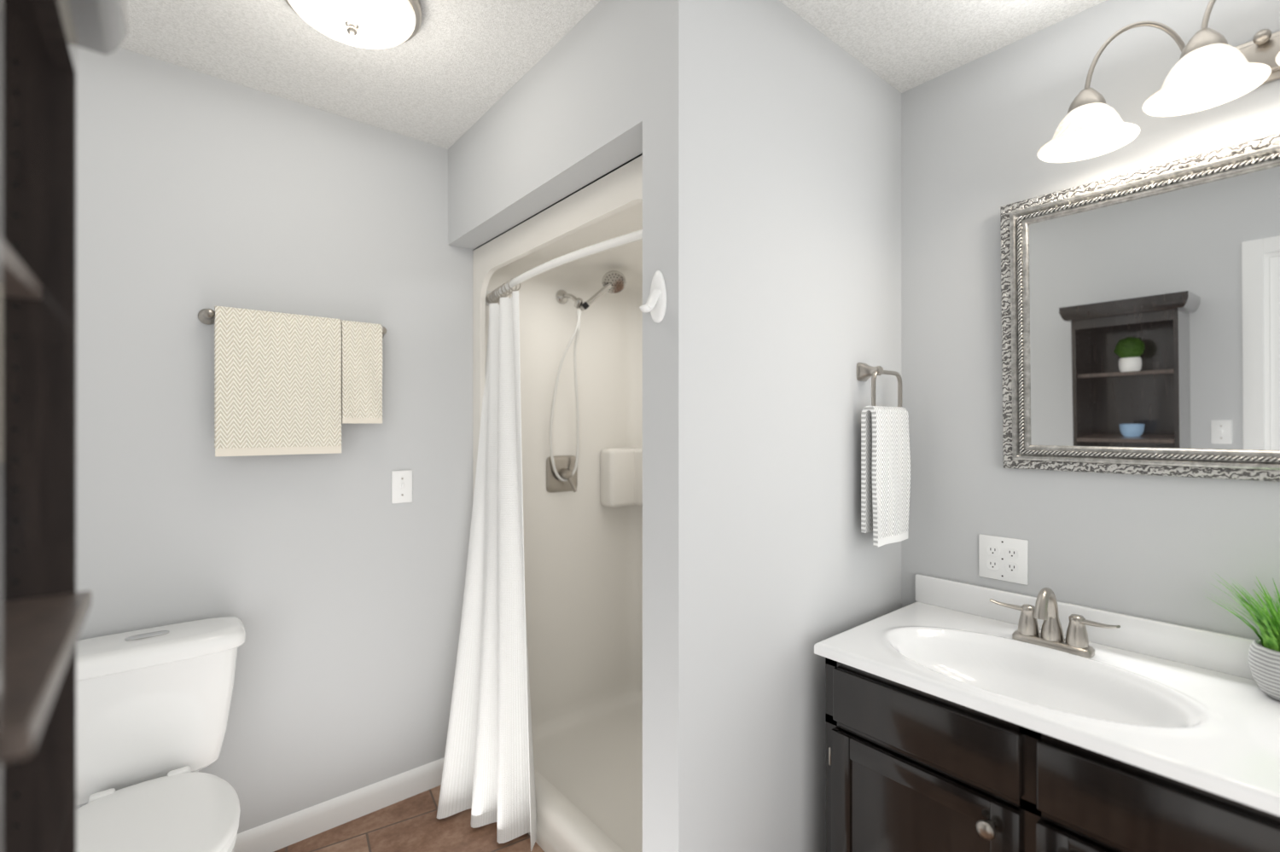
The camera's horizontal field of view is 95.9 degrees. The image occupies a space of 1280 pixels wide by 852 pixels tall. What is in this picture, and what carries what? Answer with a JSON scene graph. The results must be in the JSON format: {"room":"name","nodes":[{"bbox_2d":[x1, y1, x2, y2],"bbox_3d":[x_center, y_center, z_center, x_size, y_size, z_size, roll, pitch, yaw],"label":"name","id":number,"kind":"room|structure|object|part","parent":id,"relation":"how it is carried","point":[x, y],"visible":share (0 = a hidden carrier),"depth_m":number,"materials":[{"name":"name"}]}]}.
{"room":"bathroom","nodes":[
{"label":"bathroom","id":0,"kind":"room"},
{"bbox_2d":[77,46,579,834],"bbox_3d":[-0.876,0.149,2.187,2.429,2.440,0.100,0,0,-39],"label":"wall","id":1,"kind":"structure","parent":0,"point":[197,191],"depth_m":1.88,"materials":[{"name":"grey paint"}]},
{"bbox_2d":[197,305,386,456],"bbox_3d":[-1.099,-0.134,1.876,0.534,0.449,0.096,0,0,-39],"label":"rail","id":2,"kind":"object","parent":1,"relation":"attached to","point":[285,383],"visible":1,"depth_m":1.82,"materials":[{"name":"beige fabric"}]},
{"bbox_2d":[214,305,341,456],"bbox_3d":[-1.135,-0.134,1.824,0.336,0.449,0.060,0,0,-39],"label":"towel","id":3,"kind":"object","parent":2,"relation":"hanging from","point":[277,375],"depth_m":1.79,"materials":[{"name":"beige fabric"}]},
{"bbox_2d":[340,320,382,424],"bbox_3d":[-0.953,-0.182,1.973,0.126,0.347,0.056,0,0,-39],"label":"towel","id":4,"kind":"object","parent":2,"relation":"hanging from","point":[361,343],"depth_m":1.95,"materials":[{"name":"beige fabric"}]},
{"bbox_2d":[233,757,444,851],"bbox_3d":[-1.219,1.323,1.831,1.247,0.092,0.014,0,0,-39],"label":"baseboard","id":5,"kind":"structure","parent":1,"relation":"attached to","point":[282,833],"depth_m":1.98,"materials":[{"name":"white wood"}]},
{"bbox_2d":[391,470,412,503],"bbox_3d":[-0.871,0.223,2.116,0.072,0.118,0.016,0,0,-39],"label":"switch","id":6,"kind":"object","parent":1,"relation":"attached to","point":[401,480],"visible":1,"depth_m":2.12,"materials":[{"name":"white plastic"}]},
{"bbox_2d":[273,785,544,851],"bbox_3d":[0.155,1.419,0.935,2.429,0.100,3.345,0,0,-39],"label":"floor","id":7,"kind":"structure","parent":0,"point":[411,824],"depth_m":1.93,"materials":[{"name":"tile"}]},
{"bbox_2d":[0,0,127,851],"bbox_3d":[-0.606,0.431,0.398,0.362,1.875,0.497,0,0,-39],"label":"shelf","id":8,"kind":"object","parent":7,"relation":"on","point":[43,614],"visible":1,"depth_m":0.61,"materials":[{"name":"black wood"}]},
{"bbox_2d":[77,616,245,851],"bbox_3d":[-1.207,0.970,1.394,0.458,0.798,0.690,0,0,-39],"label":"toilet","id":9,"kind":"object","parent":7,"relation":"on","point":[154,703],"visible":0.71,"depth_m":1.49,"materials":[{"name":"white ceramic"}]},
{"bbox_3d":[-1.143,0.943,1.316,0.380,0.051,0.488,0,0,-39],"label":"seat","id":10,"kind":"part","parent":9,"relation":"part of","materials":[{"name":"white plastic"}]},
{"bbox_2d":[436,155,642,851],"bbox_3d":[-0.047,0.337,2.043,1.072,2.065,1.172,0,0,-39],"label":"shower","id":11,"kind":"object","parent":7,"relation":"on","point":[544,739],"visible":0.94,"depth_m":2.36,"materials":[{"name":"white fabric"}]},
{"bbox_2d":[436,290,536,851],"bbox_3d":[-0.531,0.446,2.021,0.298,1.823,0.514,0,0,-39],"label":"curtain","id":12,"kind":"object","parent":11,"relation":"hanging from","point":[488,768],"depth_m":2.02,"materials":[{"name":"white fabric"}]},
{"bbox_3d":[-0.263,-0.511,1.866,0.102,0.060,1.130,0,0,-39],"label":"rod","id":13,"kind":"part","parent":11,"relation":"part of","materials":[{"name":"white metal"}]},
{"bbox_2d":[814,574,1279,851],"bbox_3d":[1.049,0.881,1.139,0.587,0.976,1.265,0,0,-39],"label":"vanity","id":14,"kind":"object","parent":7,"relation":"on","point":[962,717],"visible":0.99,"depth_m":1.24,"materials":[{"name":"brown paint"}]},
{"bbox_2d":[989,587,1120,658],"bbox_3d":[0.995,0.470,1.409,0.132,0.153,0.270,0,0,-39],"label":"faucet","id":15,"kind":"object","parent":14,"relation":"on","point":[1050,643],"depth_m":1.41,"materials":[{"name":"silver metal"}]},
{"bbox_2d":[1205,576,1279,701],"bbox_3d":[1.306,0.433,1.150,0.266,0.224,0.272,0,0,-39],"label":"potted plant","id":16,"kind":"object","parent":14,"relation":"on","point":[1264,653],"visible":1,"depth_m":1.16,"materials":[{"name":"green plant"}]},
{"bbox_3d":[1.302,0.493,1.148,0.128,0.102,0.128,0,0,-39],"label":"pot","id":17,"kind":"part","parent":16,"relation":"part of","materials":[{"name":"grey ceramic"}]},
{"bbox_2d":[448,0,642,250],"bbox_3d":[-0.330,-0.886,1.811,0.100,0.370,1.176,0,0,-39],"label":"wall","id":18,"kind":"structure","parent":0,"point":[575,117],"depth_m":1.64,"materials":[{"name":"grey paint"}]},
{"bbox_2d":[118,0,1106,190],"bbox_3d":[0.155,-1.121,0.935,2.429,0.100,3.345,0,0,-39],"label":"ceiling","id":19,"kind":"structure","parent":0,"point":[432,87],"depth_m":1.61,"materials":[{"name":"white paint"}]},
{"bbox_2d":[284,0,421,49],"bbox_3d":[-0.714,-1.020,1.431,0.324,0.100,0.324,0,0,-39],"label":"ceiling light","id":20,"kind":"object","parent":19,"relation":"attached to","point":[363,24],"depth_m":1.43,"materials":[{"name":"white glass"}]},
{"bbox_2d":[642,0,901,851],"bbox_3d":[0.423,0.149,1.591,0.982,2.440,0.121,0,0,-39],"label":"wall","id":21,"kind":"structure","parent":0,"point":[771,154],"depth_m":1.38,"materials":[{"name":"grey paint"}]},
{"bbox_2d":[639,270,666,323],"bbox_3d":[0.023,-0.287,1.266,0.050,0.116,0.053,0,0,-39],"label":"hook","id":22,"kind":"object","parent":21,"relation":"attached to","point":[656,302],"visible":1,"depth_m":1.26,"materials":[{"name":"white plastic"}]},
{"bbox_2d":[856,362,910,547],"bbox_3d":[0.710,0.076,1.696,0.190,0.524,0.080,0,0,-39],"label":"towel ring","id":23,"kind":"object","parent":21,"relation":"attached to","point":[885,438],"visible":1,"depth_m":1.65,"materials":[{"name":"white fabric"}]},
{"bbox_2d":[901,0,1279,639],"bbox_3d":[1.086,0.149,1.637,0.100,2.440,3.245,0,0,-39],"label":"wall","id":24,"kind":"structure","parent":0,"point":[1149,547],"depth_m":1.56,"materials":[{"name":"grey paint"}]},
{"bbox_2d":[978,534,1028,585],"bbox_3d":[1.023,0.375,1.628,0.007,0.122,0.122,0,0,-39],"label":"outlet","id":25,"kind":"object","parent":24,"relation":"attached to","point":[1003,559],"visible":1,"depth_m":1.62,"materials":[{"name":"white plastic"}]},
{"bbox_2d":[1000,133,1279,482],"bbox_3d":[1.296,-0.246,1.262,0.050,0.727,0.900,0,0,-39],"label":"mirror","id":26,"kind":"object","parent":24,"relation":"attached to","point":[1141,308],"visible":1,"depth_m":1.37,"materials":[{"name":"silver metal"}]},
{"bbox_2d":[1036,0,1279,162],"bbox_3d":[1.240,-0.798,1.163,0.264,0.284,0.727,0,0,-39],"label":"sconce","id":27,"kind":"object","parent":24,"relation":"attached to","point":[1209,72],"visible":1,"depth_m":1.25,"materials":[{"name":"white glass"}]}
]}

